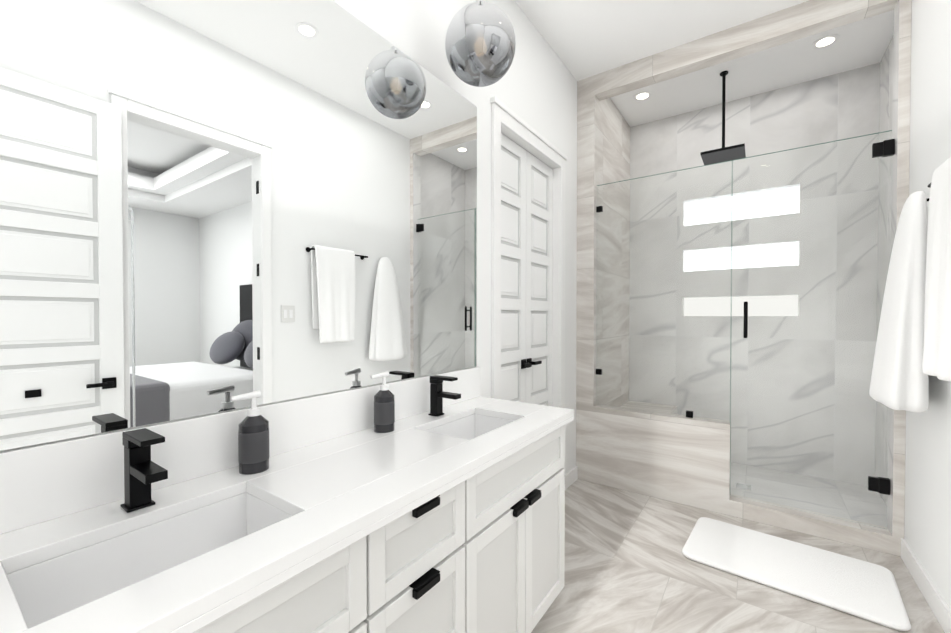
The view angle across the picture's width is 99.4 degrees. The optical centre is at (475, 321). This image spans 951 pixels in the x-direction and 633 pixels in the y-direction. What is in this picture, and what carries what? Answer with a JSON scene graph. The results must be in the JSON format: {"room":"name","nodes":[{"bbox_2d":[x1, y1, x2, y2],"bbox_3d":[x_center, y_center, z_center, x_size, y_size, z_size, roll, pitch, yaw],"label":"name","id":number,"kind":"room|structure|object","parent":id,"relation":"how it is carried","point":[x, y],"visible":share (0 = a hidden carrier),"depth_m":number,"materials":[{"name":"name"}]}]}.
{"room":"bathroom","nodes":[
{"label":"bathroom","id":0,"kind":"room"},
{"bbox_2d":[0,0,576,473],"bbox_3d":[0.120,-0.332,2.528,0.150,3.400,4.880,1,1,35],"label":"wall","id":1,"kind":"structure","parent":0,"point":[536,86],"depth_m":2.41,"materials":[{"name":"white paint"}]},
{"bbox_2d":[0,0,476,450],"bbox_3d":[-0.561,-0.454,1.425,0.006,1.428,1.965,1,1,35],"label":"mirror","id":2,"kind":"object","parent":1,"relation":"attached to","point":[210,206],"visible":1,"depth_m":1.16,"materials":[{"name":"silver mirror"}]},
{"bbox_2d":[0,367,479,534],"bbox_3d":[-0.550,0.345,1.435,0.021,0.165,1.978,1,1,35],"label":"backsplash","id":3,"kind":"structure","parent":1,"relation":"attached to","point":[38,483],"depth_m":1.08,"materials":[{"name":"white stone"}]},
{"bbox_2d":[501,133,552,405],"bbox_3d":[0.369,0.083,2.811,0.078,2.540,0.886,1,1,35],"label":"closet door","id":4,"kind":"structure","parent":1,"relation":"in","point":[526,266],"depth_m":2.81,"materials":[{"name":"white paint"}]},
{"bbox_2d":[490,96,567,468],"bbox_3d":[0.378,0.032,2.803,0.102,2.665,1.074,1,1,35],"label":"trim","id":5,"kind":"structure","parent":1,"relation":"attached to","point":[506,121],"depth_m":2.71,"materials":[{"name":"white paint"}]},
{"bbox_2d":[565,466,577,489],"bbox_3d":[0.788,1.303,3.356,0.015,0.110,0.290,1,1,35],"label":"baseboard","id":6,"kind":"structure","parent":1,"relation":"attached to","point":[572,475],"depth_m":3.36,"materials":[{"name":"white paint"}]},
{"bbox_2d":[576,75,629,482],"bbox_3d":[1.253,-0.349,3.876,0.150,3.400,1.130,1,1,35],"label":"wall","id":7,"kind":"structure","parent":0,"point":[603,141],"depth_m":3.49,"materials":[{"name":"beige tile"}]},
{"bbox_2d":[596,288,621,388],"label":"glass","id":8,"kind":"object","parent":7,"relation":"on","point":[598,371],"depth_m":3.42,"materials":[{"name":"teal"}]},
{"bbox_2d":[593,404,730,514],"bbox_3d":[1.420,1.040,3.159,0.970,0.640,0.120,1,1,35],"label":"wall","id":9,"kind":"structure","parent":0,"point":[681,459],"depth_m":3.07,"materials":[{"name":"beige tile"}]},
{"bbox_2d":[700,273,756,461],"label":"glass","id":10,"kind":"object","parent":9,"relation":"on","point":[745,332],"depth_m":2.85,"materials":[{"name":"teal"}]},
{"bbox_2d":[514,0,893,126],"bbox_3d":[1.017,-2.073,1.874,2.285,0.100,4.880,1,1,35],"label":"ceiling","id":11,"kind":"structure","parent":0,"point":[584,39],"depth_m":2.98,"materials":[{"name":"white paint"}]},
{"bbox_2d":[445,0,515,86],"bbox_3d":[0.021,-1.539,1.774,0.310,0.964,0.310,1,1,35],"label":"pendant light","id":12,"kind":"object","parent":11,"relation":"hanging from","point":[480,44],"visible":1,"depth_m":1.67,"materials":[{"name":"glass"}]},
{"bbox_2d":[634,91,650,100],"bbox_3d":[1.516,-2.043,3.663,0.150,0.006,0.150,1,1,35],"label":"recessed light","id":13,"kind":"object","parent":11,"relation":"in","point":[643,95],"visible":1,"depth_m":3.66,"materials":[{"name":"white paint"}]},
{"bbox_2d":[700,71,745,164],"bbox_3d":[2.042,-1.699,3.321,0.300,0.684,0.300,1,1,35],"label":"shower head","id":14,"kind":"object","parent":11,"relation":"attached to","point":[724,153],"visible":0.98,"depth_m":3.31},
{"bbox_2d":[812,34,838,48],"bbox_3d":[2.546,-2.034,2.938,0.150,0.006,0.150,1,1,35],"label":"recessed light","id":15,"kind":"object","parent":11,"relation":"in","point":[825,41],"visible":1,"depth_m":2.93,"materials":[{"name":"white paint"}]},
{"bbox_2d":[531,479,944,632],"bbox_3d":[0.665,1.432,1.475,1.980,0.100,3.510,1,1,35],"label":"floor","id":16,"kind":"structure","parent":0,"point":[630,567],"depth_m":2.11,"materials":[{"name":"tile"}]},
{"bbox_2d":[152,415,573,632],"bbox_3d":[-0.328,0.921,1.286,0.564,0.926,1.978,1,1,35],"label":"bathroom vanity","id":17,"kind":"object","parent":16,"relation":"on","point":[481,550],"depth_m":1.18,"materials":[{"name":"white paint"}]},
{"bbox_2d":[0,395,573,632],"bbox_3d":[-0.328,0.444,1.280,0.564,0.030,1.978,1,1,35],"label":"countertop","id":18,"kind":"structure","parent":17,"relation":"on","point":[148,604],"depth_m":0.87,"materials":[{"name":"white stone"}]},
{"bbox_2d":[120,428,167,512],"bbox_3d":[-0.752,0.346,0.918,0.151,0.175,0.052,1,1,35],"label":"faucet","id":19,"kind":"object","parent":18,"relation":"on","point":[142,471],"visible":1,"depth_m":0.92,"materials":[{"name":"black metal"}]},
{"bbox_2d":[8,483,303,622],"bbox_3d":[-0.629,0.533,0.834,0.304,0.159,0.454,1,1,35],"label":"sink","id":20,"kind":"object","parent":18,"relation":"in","point":[51,582],"depth_m":0.90,"materials":[{"name":"white ceramic"}]},
{"bbox_2d":[230,390,268,474],"bbox_3d":[-0.648,0.316,1.163,0.079,0.229,0.098,1,1,35],"label":"soap dispenser","id":21,"kind":"object","parent":18,"relation":"on","point":[253,441],"visible":1,"depth_m":1.14,"materials":[{"name":"grey plastic"}]},
{"bbox_2d":[370,371,394,432],"bbox_3d":[-0.361,0.311,1.567,0.079,0.229,0.098,1,1,35],"label":"soap dispenser","id":22,"kind":"object","parent":18,"relation":"on","point":[384,411],"visible":1,"depth_m":1.54,"materials":[{"name":"grey plastic"}]},
{"bbox_2d":[428,375,460,415],"bbox_3d":[-0.136,0.335,1.793,0.151,0.175,0.052,1,1,35],"label":"faucet","id":23,"kind":"object","parent":18,"relation":"on","point":[438,394],"visible":0.98,"depth_m":1.80,"materials":[{"name":"black metal"}]},
{"bbox_2d":[412,411,515,442],"bbox_3d":[-0.012,0.521,1.708,0.304,0.159,0.454,1,1,35],"label":"sink","id":24,"kind":"object","parent":18,"relation":"in","point":[463,427],"depth_m":1.88,"materials":[{"name":"white ceramic"}]},
{"bbox_2d":[682,517,910,630],"bbox_3d":[1.728,1.356,2.272,0.930,0.028,0.570,1,1,39],"label":"bath mat","id":25,"kind":"object","parent":16,"relation":"on","point":[869,591],"visible":0.98,"depth_m":2.18,"materials":[{"name":"white fabric"}]},
{"bbox_2d":[595,0,897,100],"bbox_3d":[1.751,-1.956,2.887,1.780,0.160,0.120,1,1,35],"label":"wall","id":26,"kind":"structure","parent":0,"point":[798,21],"depth_m":2.78,"materials":[{"name":"beige tile"}]},
{"bbox_2d":[629,63,879,485],"bbox_3d":[2.448,-0.348,3.823,2.165,3.400,0.160,1,1,35],"label":"wall","id":27,"kind":"structure","parent":0,"point":[840,106],"depth_m":3.58,"materials":[{"name":"stone"}]},
{"bbox_2d":[684,295,797,315],"bbox_3d":[2.477,-0.141,3.820,0.900,0.185,0.014,1,1,35],"label":"window","id":28,"kind":"structure","parent":27,"relation":"in","point":[721,306],"depth_m":3.79,"materials":[{"name":"white glass"}]},
{"bbox_2d":[684,242,798,271],"bbox_3d":[2.477,-0.593,3.814,0.900,0.210,0.014,1,1,35],"label":"window","id":29,"kind":"structure","parent":27,"relation":"in","point":[695,258],"depth_m":3.78,"materials":[{"name":"white glass"}]},
{"bbox_2d":[685,186,798,225],"bbox_3d":[2.477,-1.063,3.808,0.900,0.250,0.014,1,1,35],"label":"window","id":30,"kind":"structure","parent":27,"relation":"in","point":[776,201],"depth_m":3.77,"materials":[{"name":"white glass"}]},
{"bbox_2d":[596,130,894,271],"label":"glass","id":31,"kind":"object","parent":27,"relation":"on","point":[884,148],"depth_m":2.60,"materials":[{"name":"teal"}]},
{"bbox_2d":[729,494,891,554],"bbox_3d":[2.147,1.312,2.650,0.810,0.110,0.120,1,1,35],"label":"wall","id":32,"kind":"structure","parent":0,"point":[862,535],"depth_m":2.58,"materials":[{"name":"beige tile"}]},
{"bbox_2d":[730,456,889,528],"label":"glass","id":33,"kind":"object","parent":32,"relation":"on","point":[881,485],"depth_m":2.44,"materials":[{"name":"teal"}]},
{"bbox_2d":[875,0,911,556],"bbox_3d":[2.865,-0.334,2.740,0.235,3.400,1.130,1,1,35],"label":"wall","id":34,"kind":"structure","parent":0,"point":[895,80],"depth_m":2.38,"materials":[{"name":"stone"}]},
{"bbox_2d":[904,0,950,609],"bbox_3d":[1.558,-0.311,0.897,0.120,3.400,3.630,1,1,35],"label":"wall","id":35,"kind":"structure","parent":0,"point":[927,528],"depth_m":2.01,"materials":[{"name":"white paint"}]},
{"bbox_2d":[869,191,928,412],"bbox_3d":[2.161,-0.105,2.040,0.207,1.077,0.520,1,1,35],"label":"towel","id":36,"kind":"object","parent":35,"relation":"attached to","point":[899,379],"visible":0.94,"depth_m":1.91,"materials":[{"name":"white fabric"}]},
{"bbox_2d":[901,538,950,632],"bbox_3d":[2.024,1.324,1.697,0.015,0.110,1.580,1,1,35],"label":"baseboard","id":37,"kind":"structure","parent":35,"relation":"attached to","point":[938,605],"depth_m":1.98,"materials":[{"name":"white paint"}]},
{"bbox_2d":[922,157,950,381],"bbox_3d":[1.858,-0.214,1.568,0.160,0.855,0.634,1,1,35],"label":"towel","id":38,"kind":"object","parent":35,"relation":"attached to","point":[937,342],"visible":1,"depth_m":1.56,"materials":[{"name":"white fabric"}]},
{"label":"outside","id":39,"kind":"structure","parent":0,"visible":0},
{"bbox_2d":[730,462,886,526],"bbox_3d":[2.123,1.393,3.359,1.895,0.130,1.010,1,1,35],"label":"floor","id":40,"kind":"structure","parent":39,"point":[804,485],"depth_m":3.12,"materials":[{"name":"tile"}]},
{"bbox_2d":[620,401,677,413],"bbox_3d":[1.542,1.087,3.765,0.468,0.468,1.006,1,1,35],"label":"shower bench","id":41,"kind":"object","parent":40,"relation":"on","point":[651,407],"depth_m":4.02,"materials":[{"name":"beige tile"}]},
{"bbox_2d":[736,483,750,489],"bbox_3d":[2.156,1.327,3.243,0.100,0.004,0.100,1,1,35],"label":"shower drain","id":42,"kind":"object","parent":40,"relation":"in","point":[744,486],"depth_m":3.24,"materials":[{"name":"silver metal"}]}
]}

